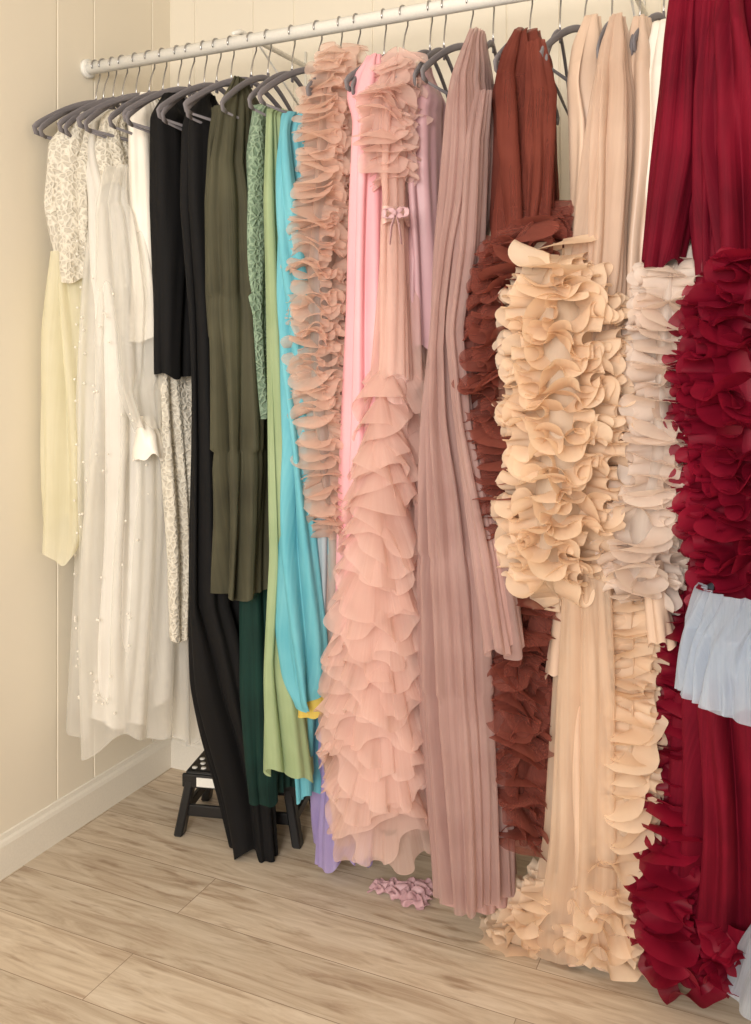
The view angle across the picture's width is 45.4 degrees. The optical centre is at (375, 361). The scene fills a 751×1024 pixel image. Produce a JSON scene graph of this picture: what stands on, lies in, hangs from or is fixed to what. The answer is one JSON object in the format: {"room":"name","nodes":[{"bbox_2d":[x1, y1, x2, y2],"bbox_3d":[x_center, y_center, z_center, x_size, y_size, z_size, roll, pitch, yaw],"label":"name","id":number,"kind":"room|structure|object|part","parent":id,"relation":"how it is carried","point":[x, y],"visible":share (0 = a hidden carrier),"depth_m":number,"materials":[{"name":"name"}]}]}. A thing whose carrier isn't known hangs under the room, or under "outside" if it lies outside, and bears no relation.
{"room":"walk-in closet","nodes":[
{"label":"walk-in closet","id":0,"kind":"room"},
{"bbox_2d":[0,0,169,833],"bbox_3d":[-1.447,-0.005,0.997,0.080,2.450,3.820,0,0,24],"label":"wall","id":1,"kind":"structure","parent":0,"point":[44,43],"depth_m":2.23,"materials":[{"name":"beige paint"}]},
{"bbox_2d":[0,732,172,880],"bbox_3d":[-1.405,1.170,0.978,0.014,0.100,3.820,0,0,24],"label":"baseboard","id":2,"kind":"structure","parent":1,"relation":"attached to","point":[26,840],"depth_m":2.35,"materials":[{"name":"paint"}]},
{"bbox_2d":[310,742,372,872],"bbox_3d":[-0.087,0.862,2.103,0.143,0.649,0.160,0,0,24],"label":"gown","id":3,"kind":"object","parent":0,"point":[324,843],"visible":0.08,"depth_m":2.07,"materials":[{"name":"purple fabric"}]},
{"bbox_2d":[0,768,750,1023],"bbox_3d":[0.104,1.250,0.337,3.450,0.060,3.900,0,0,24],"label":"floor","id":4,"kind":"structure","parent":0,"point":[124,919],"depth_m":1.87,"materials":[{"name":"brown wood"}]},
{"bbox_2d":[174,751,310,848],"bbox_3d":[-0.333,1.136,2.385,0.338,0.167,0.224,0,0,10],"label":"step stool","id":5,"kind":"object","parent":4,"relation":"on","point":[198,775],"visible":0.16,"depth_m":2.31,"materials":[{"name":"black plastic"}]},
{"bbox_3d":[-0.491,1.147,2.322,0.050,0.145,0.043,0,0,10],"label":"leg","id":6,"kind":"part","parent":5,"relation":"part of","materials":[{"name":"black plastic"}]},
{"bbox_3d":[-0.459,1.147,2.496,0.050,0.145,0.043,0,0,10],"label":"leg","id":7,"kind":"part","parent":5,"relation":"part of","materials":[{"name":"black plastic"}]},
{"bbox_3d":[-0.208,1.147,2.270,0.050,0.145,0.043,0,0,10],"label":"leg","id":8,"kind":"part","parent":5,"relation":"part of","materials":[{"name":"black plastic"}]},
{"bbox_2d":[367,877,432,909],"bbox_3d":[0.066,1.203,2.062,0.152,0.026,0.120,0,0,24],"label":"scarf","id":9,"kind":"object","parent":4,"relation":"on","point":[417,892],"visible":0.98,"depth_m":2.04,"materials":[{"name":"pink fabric"}]},
{"bbox_2d":[727,925,750,1020],"bbox_3d":[0.777,1.039,1.548,0.330,0.185,0.236,0,0,24],"label":"train","id":10,"kind":"object","parent":4,"relation":"on","point":[741,987],"visible":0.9,"depth_m":1.56,"materials":[{"name":"grey fabric"}]},
{"bbox_2d":[170,0,668,737],"bbox_3d":[0.893,-0.005,2.077,3.290,2.450,0.080,0,0,24],"label":"wall","id":11,"kind":"structure","parent":0,"point":[191,21],"depth_m":2.48,"materials":[{"name":"beige paint"}]},
{"bbox_2d":[171,733,203,770],"bbox_3d":[0.873,1.170,2.034,3.262,0.100,0.014,0,0,24],"label":"baseboard","id":12,"kind":"structure","parent":11,"relation":"attached to","point":[183,756],"depth_m":2.68,"materials":[{"name":"paint"}]},
{"bbox_2d":[80,0,647,104],"bbox_3d":[0.797,-0.775,1.867,3.290,0.190,0.389,0,0,24],"label":"closet rod","id":13,"kind":"object","parent":11,"relation":"attached to","point":[415,11],"visible":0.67,"depth_m":2.13,"materials":[{"name":"white metal"}]},
{"bbox_2d":[38,59,100,139],"bbox_3d":[-0.740,-0.674,2.379,0.008,0.253,0.441,0,1,20],"label":"clothes hanger","id":14,"kind":"object","parent":13,"relation":"hanging from","point":[49,121],"visible":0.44,"depth_m":2.22,"materials":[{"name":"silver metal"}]},
{"bbox_2d":[32,58,115,137],"bbox_3d":[-0.717,-0.674,2.365,0.007,0.253,0.441,0,-1,31],"label":"clothes hanger","id":15,"kind":"object","parent":13,"relation":"hanging from","point":[73,106],"visible":0.38,"depth_m":2.26,"materials":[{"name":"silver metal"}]},
{"bbox_2d":[63,56,120,136],"bbox_3d":[-0.687,-0.672,2.360,0.007,0.257,0.441,0,0,15],"label":"clothes hanger","id":16,"kind":"object","parent":13,"relation":"hanging from","point":[72,119],"visible":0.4,"depth_m":2.18,"materials":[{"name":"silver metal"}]},
{"bbox_2d":[40,112,89,565],"bbox_3d":[-0.726,-0.061,2.249,0.160,1.110,0.208,0,0,24],"label":"dress","id":17,"kind":"object","parent":16,"relation":"hanging from","point":[59,331],"visible":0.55,"depth_m":2.17,"materials":[{"name":"beige fabric"}]},
{"bbox_2d":[57,55,127,133],"bbox_3d":[-0.659,-0.673,2.340,0.007,0.254,0.441,0,0,27],"label":"clothes hanger","id":18,"kind":"object","parent":13,"relation":"hanging from","point":[63,120],"visible":0.33,"depth_m":2.22,"materials":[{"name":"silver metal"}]},
{"bbox_2d":[77,109,128,249],"bbox_3d":[-0.656,-0.430,2.243,0.192,0.393,0.136,0,0,-26],"label":"gown","id":19,"kind":"object","parent":18,"relation":"hanging from","point":[112,152],"visible":0.5,"depth_m":2.19,"materials":[{"name":"white fabric"}]},
{"bbox_2d":[83,52,139,137],"bbox_3d":[-0.619,-0.674,2.325,0.007,0.253,0.441,0,1,18],"label":"clothes hanger","id":20,"kind":"object","parent":13,"relation":"hanging from","point":[91,117],"visible":0.41,"depth_m":2.16,"materials":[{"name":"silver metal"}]},
{"bbox_2d":[66,109,189,759],"bbox_3d":[-0.619,0.166,2.275,0.334,1.599,0.366,0,0,24],"label":"gown","id":21,"kind":"object","parent":20,"relation":"hanging from","point":[135,666],"visible":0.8,"depth_m":2.16,"materials":[{"name":"white fabric"}]},
{"bbox_2d":[76,50,158,141],"bbox_3d":[-0.580,-0.674,2.303,0.008,0.253,0.441,0,-2,35],"label":"clothes hanger","id":22,"kind":"object","parent":13,"relation":"hanging from","point":[110,102],"visible":0.46,"depth_m":2.19,"materials":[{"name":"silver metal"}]},
{"bbox_2d":[108,47,167,134],"bbox_3d":[-0.541,-0.674,2.289,0.008,0.253,0.441,0,0,21],"label":"clothes hanger","id":23,"kind":"object","parent":13,"relation":"hanging from","point":[119,110],"visible":0.31,"depth_m":2.15,"materials":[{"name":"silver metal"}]},
{"bbox_2d":[128,92,191,642],"bbox_3d":[-0.510,0.005,2.223,0.176,1.352,0.208,0,0,24],"label":"dress","id":24,"kind":"object","parent":23,"relation":"hanging from","point":[175,396],"visible":0.46,"depth_m":2.16,"materials":[{"name":"fabric"}]},
{"bbox_2d":[125,45,186,133],"bbox_3d":[-0.499,-0.674,2.270,0.008,0.253,0.441,0,1,20],"label":"clothes hanger","id":25,"kind":"object","parent":13,"relation":"hanging from","point":[130,113],"visible":0.34,"depth_m":2.11,"materials":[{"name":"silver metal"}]},
{"bbox_2d":[122,43,195,129],"bbox_3d":[-0.467,-0.674,2.252,0.007,0.253,0.441,0,-1,31],"label":"clothes hanger","id":26,"kind":"object","parent":13,"relation":"hanging from","point":[158,94],"visible":0.47,"depth_m":2.14,"materials":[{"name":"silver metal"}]},
{"bbox_2d":[149,92,190,379],"bbox_3d":[-0.477,-0.304,2.193,0.090,0.695,0.191,0,0,24],"label":"dress","id":27,"kind":"object","parent":26,"relation":"hanging from","point":[172,357],"visible":0.55,"depth_m":2.11,"materials":[{"name":"black fabric"}]},
{"bbox_2d":[161,40,218,130],"bbox_3d":[-0.426,-0.672,2.241,0.007,0.257,0.441,0,0,15],"label":"clothes hanger","id":28,"kind":"object","parent":13,"relation":"hanging from","point":[167,108],"visible":0.32,"depth_m":2.08,"materials":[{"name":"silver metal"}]},
{"bbox_2d":[156,38,225,126],"bbox_3d":[-0.393,-0.673,2.219,0.007,0.254,0.441,0,0,27],"label":"clothes hanger","id":29,"kind":"object","parent":13,"relation":"hanging from","point":[197,87],"visible":0.54,"depth_m":2.11,"materials":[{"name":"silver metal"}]},
{"bbox_2d":[180,93,277,862],"bbox_3d":[-0.362,0.289,2.168,0.198,1.854,0.279,0,0,24],"label":"gown","id":30,"kind":"object","parent":29,"relation":"hanging from","point":[213,619],"visible":0.54,"depth_m":2.08,"materials":[{"name":"black fabric"}]},
{"bbox_2d":[186,35,234,123],"bbox_3d":[-0.354,-0.674,2.205,0.007,0.253,0.441,0,1,18],"label":"clothes hanger","id":31,"kind":"object","parent":13,"relation":"hanging from","point":[191,105],"visible":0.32,"depth_m":2.05,"materials":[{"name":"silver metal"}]},
{"bbox_2d":[183,32,282,120],"bbox_3d":[-0.301,-0.674,2.176,0.008,0.253,0.441,0,-1,35],"label":"clothes hanger","id":32,"kind":"object","parent":13,"relation":"hanging from","point":[226,82],"visible":0.52,"depth_m":2.07,"materials":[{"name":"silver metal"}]},
{"bbox_2d":[220,29,292,118],"bbox_3d":[-0.258,-0.674,2.160,0.008,0.253,0.441,0,0,21],"label":"clothes hanger","id":33,"kind":"object","parent":13,"relation":"hanging from","point":[256,78],"visible":0.62,"depth_m":2.07,"materials":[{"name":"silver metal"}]},
{"bbox_2d":[204,76,268,601],"bbox_3d":[-0.294,-0.059,2.091,0.158,1.196,0.267,0,0,27],"label":"dress","id":34,"kind":"object","parent":33,"relation":"hanging from","point":[238,432],"visible":0.75,"depth_m":1.99,"materials":[{"name":"fabric"}]},
{"bbox_2d":[239,589,294,806],"bbox_3d":[-0.261,0.224,2.152,0.130,1.638,0.202,0,0,24],"label":"gown","id":35,"kind":"object","parent":33,"relation":"hanging from","point":[263,790],"visible":0.07,"depth_m":2.08,"materials":[{"name":"green fabric"}]},
{"bbox_2d":[247,24,302,116],"bbox_3d":[-0.198,-0.674,2.133,0.008,0.253,0.441,0,1,20],"label":"clothes hanger","id":36,"kind":"object","parent":13,"relation":"hanging from","point":[253,94],"visible":0.41,"depth_m":2.01,"materials":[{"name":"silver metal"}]},
{"bbox_2d":[246,104,270,418],"bbox_3d":[-0.251,-0.224,2.055,0.064,0.725,0.134,0,0,24],"label":"dress","id":37,"kind":"object","parent":36,"relation":"hanging from","point":[255,153],"visible":0.46,"depth_m":2.00,"materials":[{"name":"green fabric"}]},
{"bbox_2d":[263,108,318,782],"bbox_3d":[-0.192,0.191,2.058,0.126,1.516,0.230,0,0,24],"label":"gown","id":38,"kind":"object","parent":36,"relation":"hanging from","point":[286,745],"visible":0.44,"depth_m":1.98,"materials":[{"name":"green fabric"}]},
{"bbox_2d":[257,20,322,112],"bbox_3d":[-0.136,-0.674,2.102,0.007,0.253,0.441,0,-1,31],"label":"clothes hanger","id":39,"kind":"object","parent":13,"relation":"hanging from","point":[298,71],"visible":0.44,"depth_m":1.97,"materials":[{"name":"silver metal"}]},
{"bbox_2d":[275,111,327,804],"bbox_3d":[-0.145,0.230,2.014,0.156,1.551,0.266,0,0,24],"label":"gown","id":40,"kind":"object","parent":39,"relation":"hanging from","point":[300,630],"visible":0.46,"depth_m":1.92,"materials":[{"name":"blue fabric"}]},
{"bbox_2d":[298,697,323,718],"bbox_3d":[-0.131,0.609,2.000,0.083,0.364,0.134,0,0,-1],"label":"dress","id":41,"kind":"object","parent":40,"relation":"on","point":[313,704],"visible":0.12,"depth_m":1.98,"materials":[{"name":"yellow fabric"}]},
{"bbox_2d":[310,16,342,94],"bbox_3d":[-0.081,-0.672,2.084,0.007,0.257,0.441,0,0,15],"label":"clothes hanger","id":42,"kind":"object","parent":13,"relation":"hanging from","point":[338,17],"visible":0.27,"depth_m":2.08,"materials":[{"name":"silver metal"}]},
{"bbox_2d":[316,518,327,614],"bbox_3d":[-0.099,0.066,1.987,0.060,1.144,0.144,0,0,24],"label":"dress","id":43,"kind":"object","parent":42,"relation":"hanging from","point":[322,542],"visible":0.06,"depth_m":1.94,"materials":[{"name":"fabric"}]},
{"bbox_2d":[305,13,360,95],"bbox_3d":[-0.043,-0.673,2.060,0.007,0.254,0.441,0,0,27],"label":"clothes hanger","id":44,"kind":"object","parent":13,"relation":"hanging from","point":[308,88],"visible":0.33,"depth_m":1.88,"materials":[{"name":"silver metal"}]},
{"bbox_2d":[280,41,368,843],"bbox_3d":[-0.100,0.196,1.974,0.193,1.773,0.307,0,0,6],"label":"gown","id":45,"kind":"object","parent":44,"relation":"hanging from","point":[321,192],"visible":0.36,"depth_m":1.88,"materials":[{"name":"pink fabric"}]},
{"bbox_2d":[351,8,386,94],"bbox_3d":[0.020,-0.674,2.035,0.007,0.253,0.441,0,1,18],"label":"clothes hanger","id":46,"kind":"object","parent":13,"relation":"hanging from","point":[353,83],"visible":0.21,"depth_m":1.85,"materials":[{"name":"silver metal"}]},
{"bbox_2d":[344,5,408,91],"bbox_3d":[0.062,-0.674,2.011,0.008,0.253,0.441,0,-1,35],"label":"clothes hanger","id":47,"kind":"object","parent":13,"relation":"hanging from","point":[351,75],"visible":0.28,"depth_m":1.85,"materials":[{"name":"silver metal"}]},
{"bbox_2d":[335,53,381,591],"bbox_3d":[-0.017,-0.023,1.905,0.129,1.227,0.193,0,0,-8],"label":"gown","id":48,"kind":"object","parent":47,"relation":"hanging from","point":[365,205],"visible":0.3,"depth_m":1.83,"materials":[{"name":"pink fabric"}]},
{"bbox_2d":[395,0,447,97],"bbox_3d":[0.121,-0.674,1.988,0.008,0.253,0.441,0,0,21],"label":"clothes hanger","id":49,"kind":"object","parent":13,"relation":"hanging from","point":[425,51],"visible":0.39,"depth_m":2.00,"materials":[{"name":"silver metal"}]},
{"bbox_2d":[413,0,453,86],"bbox_3d":[0.151,-0.674,1.975,0.008,0.253,0.441,0,1,20],"label":"clothes hanger","id":50,"kind":"object","parent":13,"relation":"hanging from","point":[434,51],"visible":0.44,"depth_m":1.91,"materials":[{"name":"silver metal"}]},
{"bbox_2d":[313,46,432,874],"bbox_3d":[0.006,0.234,1.921,0.294,1.738,0.382,0,0,24],"label":"gown","id":51,"kind":"object","parent":50,"relation":"hanging from","point":[369,716],"visible":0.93,"depth_m":1.79,"materials":[{"name":"pink fabric"}]},
{"bbox_2d":[408,67,445,348],"bbox_3d":[0.106,-0.315,1.877,0.073,0.605,0.162,0,0,24],"label":"dress","id":52,"kind":"object","parent":50,"relation":"hanging from","point":[423,198],"visible":0.47,"depth_m":1.82,"materials":[{"name":"pink fabric"}]},
{"bbox_2d":[420,0,473,94],"bbox_3d":[0.204,-0.674,1.948,0.007,0.253,0.441,0,-1,31],"label":"clothes hanger","id":53,"kind":"object","parent":13,"relation":"hanging from","point":[447,50],"visible":0.42,"depth_m":1.82,"materials":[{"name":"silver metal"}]},
{"bbox_2d":[487,7,498,64],"bbox_3d":[0.254,-0.672,1.933,0.007,0.257,0.441,0,0,15],"label":"clothes hanger","id":54,"kind":"object","parent":13,"relation":"hanging from","point":[490,43],"visible":0.32,"depth_m":1.93,"materials":[{"name":"silver metal"}]},
{"bbox_2d":[414,27,524,918],"bbox_3d":[0.180,0.245,1.802,0.218,1.781,0.395,0,0,6],"label":"gown","id":55,"kind":"object","parent":54,"relation":"hanging from","point":[467,611],"visible":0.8,"depth_m":1.72,"materials":[{"name":"pink fabric"}]},
{"bbox_2d":[493,0,559,124],"bbox_3d":[0.325,-0.673,1.893,0.007,0.254,0.441,0,0,27],"label":"clothes hanger","id":56,"kind":"object","parent":13,"relation":"hanging from","point":[498,55],"visible":0.2,"depth_m":1.74,"materials":[{"name":"silver metal"}]},
{"bbox_2d":[545,0,567,114],"bbox_3d":[0.384,-0.674,1.870,0.007,0.253,0.441,0,1,18],"label":"clothes hanger","id":57,"kind":"object","parent":13,"relation":"hanging from","point":[561,42],"visible":0.41,"depth_m":1.88,"materials":[{"name":"silver metal"}]},
{"bbox_2d":[451,27,573,861],"bbox_3d":[0.309,0.194,1.764,0.272,1.694,0.450,0,0,32],"label":"gown","id":58,"kind":"object","parent":57,"relation":"hanging from","point":[526,207],"visible":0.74,"depth_m":1.67,"materials":[{"name":"brown fabric"}]},
{"bbox_2d":[539,0,587,81],"bbox_3d":[0.429,-0.674,1.845,0.008,0.253,0.441,0,-1,35],"label":"clothes hanger","id":59,"kind":"object","parent":13,"relation":"hanging from","point":[570,29],"visible":0.38,"depth_m":1.74,"materials":[{"name":"grey plastic"}]},
{"bbox_2d":[596,0,612,58],"bbox_3d":[0.481,-0.674,1.825,0.008,0.253,0.441,0,0,21],"label":"clothes hanger","id":60,"kind":"object","parent":13,"relation":"hanging from","point":[606,24],"visible":0.19,"depth_m":1.66,"materials":[{"name":"grey plastic"}]},
{"bbox_2d":[567,14,602,231],"bbox_3d":[0.416,-0.383,1.728,0.077,0.558,0.194,0,0,24],"label":"dress","id":61,"kind":"object","parent":60,"relation":"hanging from","point":[583,60],"visible":0.35,"depth_m":1.67,"materials":[{"name":"beige fabric"}]},
{"bbox_2d":[629,0,640,55],"bbox_3d":[0.531,-0.674,1.803,0.008,0.253,0.441,0,1,20],"label":"clothes hanger","id":62,"kind":"object","parent":13,"relation":"hanging from","point":[630,45],"visible":0.2,"depth_m":1.61,"materials":[{"name":"grey plastic"}]},
{"bbox_2d":[478,12,668,981],"bbox_3d":[0.391,0.295,1.730,0.361,1.841,0.544,0,0,2],"label":"gown","id":63,"kind":"object","parent":62,"relation":"hanging from","point":[561,356],"visible":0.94,"depth_m":1.58,"materials":[{"name":"beige fabric"}]},
{"bbox_2d":[632,0,665,52],"bbox_3d":[0.572,-0.674,1.781,0.007,0.253,0.441,0,-1,31],"label":"clothes hanger","id":64,"kind":"object","parent":13,"relation":"hanging from","point":[655,16],"visible":0.36,"depth_m":1.70,"materials":[{"name":"grey plastic"}]},
{"bbox_2d":[545,14,676,679],"bbox_3d":[0.450,-0.011,1.690,0.257,1.249,0.176,0,0,42],"label":"dress","id":65,"kind":"object","parent":64,"relation":"hanging from","point":[657,617],"visible":0.4,"depth_m":1.59,"materials":[{"name":"beige fabric"}]},
{"bbox_2d":[590,18,702,615],"bbox_3d":[0.500,-0.082,1.605,0.227,1.074,0.325,0,0,24],"label":"gown","id":66,"kind":"object","parent":64,"relation":"hanging from","point":[648,537],"visible":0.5,"depth_m":1.52,"materials":[{"name":"beige fabric"}]},
{"label":"clothes hanger","id":67,"kind":"object","parent":13,"relation":"hanging from","visible":0},
{"bbox_2d":[642,0,701,267],"bbox_3d":[0.513,-0.397,1.528,0.110,0.490,0.110,0,0,24],"label":"dress","id":68,"kind":"object","parent":67,"relation":"hanging from","point":[667,236],"visible":0.73,"depth_m":1.49,"materials":[{"name":"red fabric"}]},
{"bbox_3d":[0.701,-0.674,1.726,0.007,0.253,0.441,0,1,18],"label":"clothes hanger","id":69,"kind":"object","parent":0,"visible":0},
{"bbox_2d":[624,0,750,1008],"bbox_3d":[0.631,0.272,1.587,0.383,1.843,0.597,0,0,24],"label":"gown","id":70,"kind":"object","parent":69,"relation":"hanging from","point":[691,901],"visible":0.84,"depth_m":1.46,"materials":[{"name":"red fabric"}]},
{"bbox_3d":[0.563,-0.359,1.483,0.075,0.538,0.092,0,0,24],"label":"sheer panel","id":71,"kind":"part","parent":70,"relation":"part of","materials":[{"name":"red fabric"}]},
{"bbox_2d":[674,582,750,726],"bbox_3d":[0.582,0.440,1.407,0.210,0.167,0.280,0,0,24],"label":"skirt","id":72,"kind":"object","parent":70,"relation":"attached to","point":[713,669],"visible":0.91,"depth_m":1.33,"materials":[{"name":"white fabric"}]}
]}

